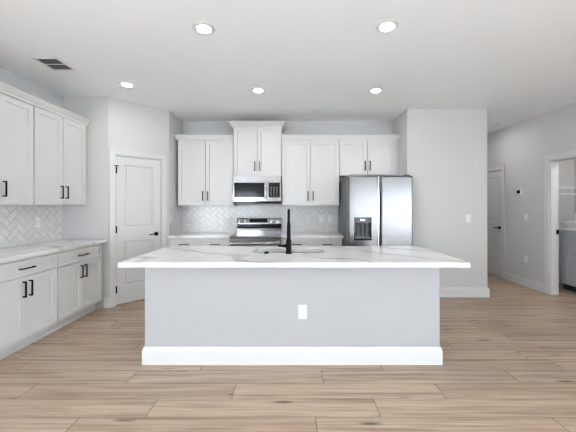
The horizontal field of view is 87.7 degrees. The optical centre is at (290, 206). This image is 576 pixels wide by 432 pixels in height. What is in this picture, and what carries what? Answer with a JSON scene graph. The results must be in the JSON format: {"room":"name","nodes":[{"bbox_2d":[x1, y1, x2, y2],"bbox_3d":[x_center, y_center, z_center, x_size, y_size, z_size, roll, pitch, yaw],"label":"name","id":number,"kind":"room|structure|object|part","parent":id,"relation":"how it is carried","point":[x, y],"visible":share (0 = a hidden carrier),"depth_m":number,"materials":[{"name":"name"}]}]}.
{"room":"kitchen","nodes":[
{"label":"kitchen","id":0,"kind":"room"},
{"bbox_2d":[0,67,61,107],"bbox_3d":[-3.127,-0.055,-0.985,0.115,2.830,10.030,0,0,0],"label":"wall","id":1,"kind":"structure","parent":0,"point":[7,77],"depth_m":3.52,"materials":[{"name":"grey paint"}]},
{"bbox_2d":[0,93,32,204],"bbox_3d":[-2.882,-0.546,2.808,0.372,1.068,0.764,0,0,0],"label":"upper cabinet","id":2,"kind":"object","parent":1,"relation":"attached to","point":[16,116],"visible":0.99,"depth_m":2.99,"materials":[{"name":"grey paint"}]},
{"bbox_3d":[-2.714,-0.167,2.848,0.036,0.150,0.012,0,0,0],"label":"handle","id":3,"kind":"part","parent":2,"relation":"part of","materials":[{"name":"black metal"}]},
{"bbox_2d":[0,205,62,248],"bbox_3d":[-3.064,0.217,3.237,0.009,0.456,1.584,0,0,0],"label":"tile backsplash","id":4,"kind":"structure","parent":1,"relation":"attached to","point":[17,222],"depth_m":3.50,"materials":[{"name":"grey tile"}]},
{"bbox_2d":[35,217,39,227],"bbox_3d":[-3.054,0.195,3.620,0.009,0.120,0.072,0,0,0],"label":"wall outlet","id":5,"kind":"object","parent":4,"relation":"attached to","point":[37,220],"visible":1,"depth_m":3.61,"materials":[{"name":"white plastic"}]},
{"bbox_2d":[32,105,85,204],"bbox_3d":[-2.882,-0.546,3.603,0.372,1.068,0.824,0,0,0],"label":"upper cabinet","id":6,"kind":"object","parent":1,"relation":"attached to","point":[59,142],"visible":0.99,"depth_m":3.53,"materials":[{"name":"grey paint"}]},
{"bbox_2d":[0,81,90,125],"bbox_3d":[-2.705,-1.111,3.220,0.052,0.084,1.590,0,0,0],"label":"crown molding","id":7,"kind":"structure","parent":6,"relation":"attached to","point":[6,89],"depth_m":3.23,"materials":[{"name":"grey paint"}]},
{"bbox_3d":[-2.742,-0.544,3.396,0.020,1.040,0.392,0,0,0],"label":"door","id":8,"kind":"part","parent":6,"relation":"part of","materials":[{"name":"grey paint"}]},
{"bbox_3d":[-2.714,-0.167,3.558,0.036,0.150,0.012,0,0,0],"label":"handle","id":9,"kind":"part","parent":6,"relation":"part of","materials":[{"name":"black metal"}]},
{"bbox_3d":[-2.714,-0.167,3.639,0.036,0.150,0.012,0,0,0],"label":"handle","id":10,"kind":"part","parent":6,"relation":"part of","materials":[{"name":"black metal"}]},
{"bbox_3d":[-2.742,-0.544,3.801,0.020,1.040,0.392,0,0,0],"label":"door","id":11,"kind":"part","parent":6,"relation":"part of","materials":[{"name":"grey paint"}]},
{"bbox_2d":[62,97,107,307],"bbox_3d":[-2.821,-0.055,4.055,0.729,2.830,0.050,0,0,0],"label":"wall","id":12,"kind":"structure","parent":0,"point":[89,221],"depth_m":4.03,"materials":[{"name":"grey paint"}]},
{"bbox_2d":[108,97,168,296],"bbox_3d":[-2.206,-0.055,4.361,0.822,2.830,0.115,0,0,-45],"label":"wall","id":13,"kind":"structure","parent":0,"point":[132,126],"depth_m":4.30,"materials":[{"name":"grey paint"}]},
{"bbox_2d":[104,297,109,307],"bbox_3d":[-2.459,1.290,4.027,0.086,0.140,0.032,0,0,-20],"label":"baseboard","id":14,"kind":"structure","parent":13,"relation":"attached to","point":[106,299],"depth_m":4.01,"materials":[{"name":"grey paint"}]},
{"bbox_2d":[114,156,159,304],"bbox_3d":[-2.185,0.329,4.295,0.639,2.038,0.093,0,0,-45],"label":"door","id":15,"kind":"structure","parent":13,"relation":"in","point":[137,179],"depth_m":4.27,"materials":[{"name":"white paint"}]},
{"bbox_2d":[109,149,166,307],"bbox_3d":[-2.208,0.292,4.339,0.134,2.136,0.765,0,0,45],"label":"trim","id":16,"kind":"structure","parent":13,"relation":"attached to","point":[112,157],"depth_m":4.09,"materials":[{"name":"grey paint"}]},
{"bbox_2d":[169,111,182,234],"bbox_3d":[-1.900,-0.055,4.905,0.050,2.830,0.589,0,0,0],"label":"wall","id":17,"kind":"structure","parent":0,"point":[175,124],"depth_m":4.83,"materials":[{"name":"grey paint"}]},
{"bbox_2d":[183,121,391,231],"bbox_3d":[-0.089,-0.055,5.258,3.672,2.830,0.115,0,0,0],"label":"wall","id":18,"kind":"structure","parent":0,"point":[189,127],"depth_m":5.20,"materials":[{"name":"grey paint"}]},
{"bbox_2d":[178,140,236,205],"bbox_3d":[-1.381,-0.546,5.006,0.906,1.068,0.384,0,0,0],"label":"upper cabinet","id":19,"kind":"object","parent":18,"relation":"attached to","point":[205,167],"visible":0.99,"depth_m":4.86,"materials":[{"name":"grey paint"}]},
{"bbox_3d":[-1.606,-0.544,4.860,0.438,1.040,0.020,0,0,0],"label":"door","id":20,"kind":"part","parent":19,"relation":"part of","materials":[{"name":"grey paint"}]},
{"bbox_2d":[174,134,233,139],"bbox_3d":[-1.401,-1.111,4.830,0.943,0.084,0.039,0,0,0],"label":"crown molding","id":21,"kind":"structure","parent":19,"relation":"attached to","point":[177,136],"depth_m":4.83,"materials":[{"name":"grey paint"}]},
{"bbox_3d":[-1.157,-0.544,4.860,0.438,1.040,0.020,0,0,0],"label":"door","id":22,"kind":"part","parent":19,"relation":"part of","materials":[{"name":"grey paint"}]},
{"bbox_2d":[234,128,281,177],"bbox_3d":[-0.540,-0.876,4.991,0.771,0.788,0.414,0,0,0],"label":"upper cabinet","id":23,"kind":"object","parent":18,"relation":"attached to","point":[257,151],"visible":0.98,"depth_m":4.83,"materials":[{"name":"grey paint"}]},
{"bbox_3d":[-0.731,-0.874,4.830,0.370,0.760,0.020,0,0,0],"label":"door","id":24,"kind":"part","parent":23,"relation":"part of","materials":[{"name":"grey paint"}]},
{"bbox_2d":[228,121,285,133],"bbox_3d":[-0.540,-1.306,4.972,0.918,0.094,0.450,0,0,0],"label":"crown molding","id":25,"kind":"structure","parent":23,"relation":"attached to","point":[234,124],"depth_m":4.78,"materials":[{"name":"grey paint"}]},
{"bbox_2d":[233,176,281,203],"bbox_3d":[-0.541,-0.262,4.953,0.762,0.434,0.484,0,0,0],"label":"microwave","id":26,"kind":"object","parent":23,"relation":"attached to","point":[246,189],"visible":1,"depth_m":4.77,"materials":[{"name":"grey metal"}]},
{"bbox_3d":[-0.647,-0.232,4.787,0.549,0.302,0.039,0,0,0],"label":"door","id":27,"kind":"part","parent":26,"relation":"part of","materials":[{"name":"silver metal"}]},
{"bbox_3d":[-0.541,-0.431,4.787,0.762,0.093,0.039,0,0,0],"label":"vent panel","id":28,"kind":"part","parent":26,"relation":"part of","materials":[{"name":"silver metal"}]},
{"bbox_3d":[-0.396,-0.240,4.740,0.023,0.262,0.058,0,0,0],"label":"handle","id":29,"kind":"part","parent":26,"relation":"part of","materials":[{"name":"silver metal"}]},
{"bbox_3d":[-0.266,-0.232,4.787,0.211,0.302,0.039,0,0,0],"label":"control panel","id":30,"kind":"part","parent":26,"relation":"part of","materials":[{"name":"silver metal"}]},
{"bbox_3d":[-0.267,-0.259,4.766,0.177,0.232,0.002,0,0,0],"label":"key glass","id":31,"kind":"part","parent":26,"relation":"part of","materials":[{"name":"black glass"}]},
{"bbox_3d":[-0.349,-0.874,4.830,0.370,0.760,0.020,0,0,0],"label":"door","id":32,"kind":"part","parent":23,"relation":"part of","materials":[{"name":"grey paint"}]},
{"bbox_2d":[183,206,335,231],"bbox_3d":[-0.547,0.217,5.194,2.651,0.456,0.009,0,0,0],"label":"tile backsplash","id":33,"kind":"structure","parent":18,"relation":"attached to","point":[195,218],"depth_m":5.19,"materials":[{"name":"grey tile"}]},
{"bbox_2d":[282,140,338,205],"bbox_3d":[0.316,-0.546,5.006,0.934,1.068,0.384,0,0,0],"label":"upper cabinet","id":34,"kind":"object","parent":18,"relation":"attached to","point":[310,168],"visible":0.99,"depth_m":4.86,"materials":[{"name":"grey paint"}]},
{"bbox_3d":[0.084,-0.544,4.860,0.452,1.040,0.020,0,0,0],"label":"door","id":35,"kind":"part","parent":34,"relation":"part of","materials":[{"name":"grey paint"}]},
{"bbox_3d":[0.547,-0.544,4.860,0.452,1.040,0.020,0,0,0],"label":"door","id":36,"kind":"part","parent":34,"relation":"part of","materials":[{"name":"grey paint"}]},
{"bbox_2d":[339,140,397,176],"bbox_3d":[1.264,-0.790,5.006,0.958,0.580,0.384,0,0,0],"label":"upper cabinet","id":37,"kind":"object","parent":18,"relation":"attached to","point":[356,157],"visible":0.98,"depth_m":4.86,"materials":[{"name":"grey paint"}]},
{"bbox_2d":[282,134,399,139],"bbox_3d":[0.796,-1.111,4.830,1.895,0.084,0.039,0,0,0],"label":"crown molding","id":38,"kind":"structure","parent":37,"relation":"attached to","point":[284,136],"depth_m":4.82,"materials":[{"name":"grey paint"}]},
{"bbox_3d":[1.011,-0.788,4.860,0.432,0.552,0.020,0,0,0],"label":"door","id":39,"kind":"part","parent":37,"relation":"part of","materials":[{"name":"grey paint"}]},
{"bbox_3d":[1.456,-0.788,4.860,0.432,0.552,0.020,0,0,0],"label":"door","id":40,"kind":"part","parent":37,"relation":"part of","materials":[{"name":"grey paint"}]},
{"bbox_2d":[0,0,575,133],"bbox_3d":[1.350,-1.530,0.750,9.300,0.120,13.900,0,0,0],"label":"ceiling","id":41,"kind":"structure","parent":0,"point":[313,60],"depth_m":2.94,"materials":[{"name":"white paint"}]},
{"bbox_2d":[30,57,76,70],"bbox_3d":[-2.437,-1.466,3.095,0.260,0.008,0.286,0,0,0],"label":"ceiling vent","id":42,"kind":"object","parent":41,"relation":"in","point":[53,63],"visible":1,"depth_m":3.08,"materials":[{"name":"white plastic"}]},
{"bbox_2d":[118,81,134,87],"bbox_3d":[-1.980,-1.465,3.620,0.184,0.010,0.184,0,0,0],"label":"recessed light","id":43,"kind":"object","parent":41,"relation":"in","point":[122,83],"visible":1,"depth_m":3.61,"materials":[{"name":"white plastic"}]},
{"bbox_2d":[192,22,214,34],"bbox_3d":[-0.720,-1.465,2.480,0.184,0.010,0.184,0,0,0],"label":"recessed light","id":44,"kind":"object","parent":41,"relation":"in","point":[203,28],"visible":1,"depth_m":2.47,"materials":[{"name":"white plastic"}]},
{"bbox_2d":[251,87,264,92],"bbox_3d":[-0.416,-1.465,3.795,0.184,0.010,0.184,0,0,0],"label":"recessed light","id":45,"kind":"object","parent":41,"relation":"in","point":[255,89],"visible":1,"depth_m":3.79,"materials":[{"name":"white plastic"}]},
{"bbox_2d":[369,87,382,92],"bbox_3d":[1.075,-1.465,3.800,0.184,0.010,0.184,0,0,0],"label":"recessed light","id":46,"kind":"object","parent":41,"relation":"in","point":[377,89],"visible":1,"depth_m":3.79,"materials":[{"name":"white plastic"}]},
{"bbox_2d":[375,19,398,32],"bbox_3d":[0.785,-1.465,2.450,0.184,0.010,0.184,0,0,0],"label":"recessed light","id":47,"kind":"object","parent":41,"relation":"in","point":[386,26],"visible":1,"depth_m":2.44,"materials":[{"name":"white plastic"}]},
{"bbox_2d":[0,273,575,431],"bbox_3d":[1.119,1.360,0.837,12.198,0.001,13.908,0,0,0],"label":"floor","id":48,"kind":"structure","parent":0,"point":[509,365],"depth_m":2.28,"materials":[{"name":"brown wood"}]},
{"bbox_2d":[0,252,56,359],"bbox_3d":[-2.764,0.923,2.828,0.607,0.874,0.764,0,0,0],"label":"base cabinet","id":49,"kind":"object","parent":48,"relation":"on","point":[28,286],"visible":0.99,"depth_m":2.85,"materials":[{"name":"grey paint"}]},
{"bbox_3d":[-2.507,0.950,2.639,0.020,0.576,0.372,0,0,0],"label":"door","id":50,"kind":"part","parent":49,"relation":"part of","materials":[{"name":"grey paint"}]},
{"bbox_3d":[-2.479,0.775,2.793,0.036,0.150,0.012,0,0,0],"label":"handle","id":51,"kind":"part","parent":49,"relation":"part of","materials":[{"name":"black metal"}]},
{"bbox_3d":[-2.507,0.580,2.828,0.020,0.144,0.749,0,0,0],"label":"drawer","id":52,"kind":"part","parent":49,"relation":"part of","materials":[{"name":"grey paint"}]},
{"bbox_3d":[-2.479,0.775,2.861,0.036,0.150,0.012,0,0,0],"label":"handle","id":53,"kind":"part","parent":49,"relation":"part of","materials":[{"name":"black metal"}]},
{"bbox_3d":[-2.507,0.950,3.016,0.020,0.576,0.372,0,0,0],"label":"door","id":54,"kind":"part","parent":49,"relation":"part of","materials":[{"name":"grey paint"}]},
{"bbox_2d":[0,240,105,262],"bbox_3d":[-2.772,0.465,3.236,0.594,0.038,1.581,0,0,0],"label":"countertop","id":55,"kind":"structure","parent":49,"relation":"on","point":[8,254],"depth_m":3.19,"materials":[{"name":"white stone"}]},
{"bbox_2d":[49,244,101,332],"bbox_3d":[-2.764,0.923,3.592,0.607,0.874,0.764,0,0,0],"label":"base cabinet","id":56,"kind":"object","parent":48,"relation":"on","point":[79,270],"visible":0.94,"depth_m":3.53,"materials":[{"name":"grey paint"}]},
{"bbox_3d":[-2.507,0.950,3.404,0.020,0.576,0.372,0,0,0],"label":"door","id":57,"kind":"part","parent":56,"relation":"part of","materials":[{"name":"grey paint"}]},
{"bbox_3d":[-2.507,0.580,3.592,0.020,0.144,0.749,0,0,0],"label":"drawer","id":58,"kind":"part","parent":56,"relation":"part of","materials":[{"name":"grey paint"}]},
{"bbox_3d":[-2.479,0.775,3.558,0.036,0.150,0.012,0,0,0],"label":"handle","id":59,"kind":"part","parent":56,"relation":"part of","materials":[{"name":"black metal"}]},
{"bbox_3d":[-2.479,0.775,3.627,0.036,0.150,0.012,0,0,0],"label":"handle","id":60,"kind":"part","parent":56,"relation":"part of","materials":[{"name":"black metal"}]},
{"bbox_3d":[-2.507,0.950,3.781,0.020,0.576,0.372,0,0,0],"label":"door","id":61,"kind":"part","parent":56,"relation":"part of","materials":[{"name":"grey paint"}]},
{"bbox_2d":[169,238,200,245],"bbox_3d":[-1.629,0.923,4.866,0.485,0.874,0.664,0,0,0],"label":"base cabinet","id":62,"kind":"object","parent":48,"relation":"on","point":[172,241],"visible":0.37,"depth_m":4.58,"materials":[{"name":"grey paint"}]},
{"bbox_2d":[168,232,236,237],"bbox_3d":[-1.400,0.465,4.872,0.944,0.038,0.654,0,0,0],"label":"countertop","id":63,"kind":"structure","parent":62,"relation":"on","point":[182,234],"depth_m":4.58,"materials":[{"name":"white stone"}]},
{"bbox_2d":[201,238,229,245],"bbox_3d":[-1.156,0.923,4.866,0.457,0.874,0.664,0,0,0],"label":"base cabinet","id":64,"kind":"object","parent":48,"relation":"on","point":[204,241],"visible":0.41,"depth_m":4.58,"materials":[{"name":"grey paint"}]},
{"bbox_2d":[229,218,281,245],"bbox_3d":[-0.541,0.765,4.788,0.762,1.131,0.794,0,0,0],"label":"range","id":65,"kind":"object","parent":48,"relation":"on","point":[250,231],"visible":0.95,"depth_m":5.09,"materials":[{"name":"grey metal"}]},
{"bbox_3d":[-0.541,0.545,4.426,0.735,0.025,0.072,0,0,0],"label":"handle","id":66,"kind":"part","parent":65,"relation":"part of","materials":[{"name":"silver metal"}]},
{"bbox_3d":[-0.541,0.816,4.479,0.756,0.648,0.039,0,0,0],"label":"oven door","id":67,"kind":"part","parent":65,"relation":"part of","materials":[{"name":"silver metal"}]},
{"bbox_3d":[-0.541,0.468,4.490,0.762,0.040,0.024,0,0,0],"label":"trim","id":68,"kind":"part","parent":65,"relation":"part of","materials":[{"name":"silver metal"}]},
{"bbox_2d":[232,233,280,235],"bbox_3d":[-0.541,0.459,4.801,0.758,0.012,0.598,0,0,0],"label":"cooktop","id":69,"kind":"object","parent":65,"relation":"in","point":[237,234],"depth_m":4.82,"materials":[{"name":"grey metal"}]},
{"bbox_3d":[-0.541,0.249,5.142,0.760,0.093,0.050,0,-14,0],"label":"knob panel","id":70,"kind":"part","parent":65,"relation":"part of","materials":[{"name":"silver metal"}]},
{"bbox_3d":[-0.541,0.377,5.145,0.760,0.174,0.078,0,0,0],"label":"control panel","id":71,"kind":"part","parent":65,"relation":"part of","materials":[{"name":"silver metal"}]},
{"bbox_2d":[142,267,442,364],"bbox_3d":[0.011,0.923,2.978,2.576,0.874,0.816,0,0,0],"label":"kitchen island","id":72,"kind":"object","parent":48,"relation":"on","point":[194,315],"visible":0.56,"depth_m":2.58,"materials":[{"name":"grey paint"}]},
{"bbox_3d":[0.011,1.285,2.900,2.576,0.150,0.660,0,0,0],"label":"baseboard","id":73,"kind":"part","parent":72,"relation":"part of","materials":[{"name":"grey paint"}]},
{"bbox_2d":[118,246,470,266],"bbox_3d":[0.027,0.465,2.873,2.796,0.038,0.993,0,0,0],"label":"island countertop","id":74,"kind":"structure","parent":72,"relation":"on","point":[170,256],"depth_m":2.56,"materials":[{"name":"white stone"}]},
{"bbox_2d":[278,209,291,253],"bbox_3d":[-0.056,0.235,2.913,0.132,0.422,0.220,0,0,0],"label":"kitchen faucet","id":75,"kind":"object","parent":74,"relation":"on","point":[287,245],"visible":0.99,"depth_m":2.82,"materials":[{"name":"black metal"}]},
{"bbox_3d":[-0.021,0.100,2.920,0.024,0.152,0.195,0,0,0],"label":"spout","id":76,"kind":"part","parent":75,"relation":"part of","materials":[{"name":"black metal"}]},
{"bbox_2d":[257,252,320,252],"bbox_3d":[-0.020,0.591,3.022,0.732,0.210,0.307,0,0,0],"label":"sink","id":77,"kind":"object","parent":74,"relation":"in","point":[257,252],"visible":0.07,"depth_m":3.18,"materials":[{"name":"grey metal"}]},
{"bbox_2d":[298,305,306,318],"bbox_3d":[0.100,0.908,2.580,0.072,0.120,0.009,0,0,0],"label":"wall outlet","id":78,"kind":"object","parent":72,"relation":"attached to","point":[302,309],"visible":1,"depth_m":2.58,"materials":[{"name":"white plastic"}]},
{"bbox_2d":[281,238,311,245],"bbox_3d":[0.085,0.923,4.866,0.475,0.874,0.664,0,0,0],"label":"base cabinet","id":79,"kind":"object","parent":48,"relation":"on","point":[294,241],"visible":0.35,"depth_m":4.58,"materials":[{"name":"grey paint"}]},
{"bbox_2d":[281,232,342,237],"bbox_3d":[0.320,0.465,4.872,0.950,0.038,0.654,0,0,0],"label":"countertop","id":80,"kind":"structure","parent":79,"relation":"on","point":[284,234],"depth_m":4.58,"materials":[{"name":"white stone"}]},
{"bbox_2d":[312,238,341,245],"bbox_3d":[0.552,0.923,4.866,0.455,0.874,0.664,0,0,0],"label":"base cabinet","id":81,"kind":"object","parent":48,"relation":"on","point":[315,241],"visible":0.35,"depth_m":4.58,"materials":[{"name":"grey paint"}]},
{"bbox_2d":[338,175,412,245],"bbox_3d":[1.253,0.455,4.654,0.906,1.800,0.933,0,0,0],"label":"refrigerator","id":82,"kind":"object","parent":48,"relation":"on","point":[372,210],"visible":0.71,"depth_m":4.19,"materials":[{"name":"grey metal"}]},
{"bbox_3d":[1.008,0.438,4.228,0.415,1.725,0.075,0,0,0],"label":"door","id":83,"kind":"part","parent":82,"relation":"part of","materials":[{"name":"silver metal"}]},
{"bbox_3d":[1.482,0.438,4.228,0.449,1.725,0.075,0,0,0],"label":"door","id":84,"kind":"part","parent":82,"relation":"part of","materials":[{"name":"silver metal"}]},
{"bbox_2d":[559,228,575,291],"bbox_3d":[4.685,0.860,4.508,0.530,1.000,0.936,0,0,0],"label":"laundry cabinet","id":85,"kind":"object","parent":48,"relation":"on","point":[567,235],"visible":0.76,"depth_m":4.81,"materials":[{"name":"grey"}]},
{"bbox_3d":[4.685,0.372,4.508,0.530,0.024,0.936,0,0,0],"label":"panel","id":86,"kind":"part","parent":85,"relation":"part of","materials":[{"name":"white plastic"}]},
{"bbox_2d":[561,221,575,228],"bbox_3d":[4.662,0.300,4.607,0.455,0.118,0.695,0,0,0],"label":"countertop","id":87,"kind":"structure","parent":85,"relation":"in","point":[571,224],"depth_m":4.79,"materials":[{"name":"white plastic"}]},
{"bbox_3d":[4.439,0.820,4.720,0.020,0.820,0.259,0,0,0],"label":"door","id":88,"kind":"part","parent":85,"relation":"part of","materials":[{"name":"grey"}]},
{"bbox_2d":[392,109,486,287],"bbox_3d":[2.350,-0.055,6.000,1.206,2.830,3.000,0,0,0],"label":"wall","id":89,"kind":"structure","parent":0,"point":[444,151],"depth_m":4.50,"materials":[{"name":"grey paint"}]},
{"bbox_2d":[440,287,489,296],"bbox_3d":[2.358,1.290,5.992,1.222,0.140,3.016,0,0,0],"label":"baseboard","id":90,"kind":"structure","parent":89,"relation":"attached to","point":[444,292],"depth_m":4.48,"materials":[{"name":"grey paint"}]},
{"bbox_2d":[466,215,470,222],"bbox_3d":[2.660,0.183,4.495,0.072,0.120,0.008,0,0,0],"label":"light switch","id":91,"kind":"object","parent":89,"relation":"attached to","point":[468,217],"visible":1,"depth_m":4.49,"materials":[{"name":"white plastic"}]},
{"bbox_2d":[487,101,575,283],"bbox_3d":[4.048,-0.055,0.800,0.115,2.830,13.600,0,0,0],"label":"wall","id":92,"kind":"structure","parent":0,"point":[522,147],"depth_m":5.06,"materials":[{"name":"grey paint"}]},
{"bbox_2d":[487,171,500,276],"bbox_3d":[3.986,0.333,6.048,0.093,2.030,0.745,0,0,0],"label":"door","id":93,"kind":"structure","parent":92,"relation":"in","point":[493,178],"depth_m":5.90,"materials":[{"name":"grey paint"}]},
{"bbox_2d":[487,165,504,278],"bbox_3d":[4.035,0.294,6.048,0.139,2.132,0.909,0,0,0],"label":"trim","id":94,"kind":"structure","parent":92,"relation":"attached to","point":[501,168],"depth_m":5.63,"materials":[{"name":"grey paint"}]},
{"bbox_2d":[516,189,521,194],"bbox_3d":[3.977,-0.250,5.230,0.025,0.100,0.124,0,0,0],"label":"thermostat","id":95,"kind":"object","parent":92,"relation":"attached to","point":[518,191],"visible":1,"depth_m":5.22,"materials":[{"name":"white plastic"}]},
{"bbox_2d":[504,272,543,292],"bbox_3d":[3.982,1.290,5.147,0.015,0.140,0.885,0,0,0],"label":"baseboard","id":96,"kind":"structure","parent":92,"relation":"attached to","point":[532,284],"depth_m":5.10,"materials":[{"name":"grey paint"}]},
{"bbox_2d":[558,161,558,294],"bbox_3d":[4.114,0.287,4.662,0.018,2.145,0.085,0,0,0],"label":"trim","id":97,"kind":"structure","parent":92,"relation":"attached to","point":[558,161],"depth_m":4.62,"materials":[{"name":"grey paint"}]},
{"bbox_2d":[544,150,575,294],"bbox_3d":[4.035,0.287,4.185,0.139,2.145,1.040,0,0,0],"label":"trim","id":98,"kind":"structure","parent":92,"relation":"attached to","point":[551,231],"depth_m":4.61,"materials":[{"name":"grey paint"}]},
{"bbox_2d":[559,159,575,282],"bbox_3d":[4.628,-0.055,4.275,1.045,2.830,2.350,0,0,0],"label":"wall","id":99,"kind":"structure","parent":0,"point":[567,168],"depth_m":5.35,"materials":[{"name":"grey paint"}]},
{"bbox_2d":[559,186,575,194],"bbox_3d":[4.570,-0.181,5.190,0.900,0.310,0.311,0,0,0],"label":"wire shelf","id":100,"kind":"object","parent":99,"relation":"attached to","point":[560,187],"visible":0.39,"depth_m":5.05,"materials":[{"name":"white metal"}]}
]}

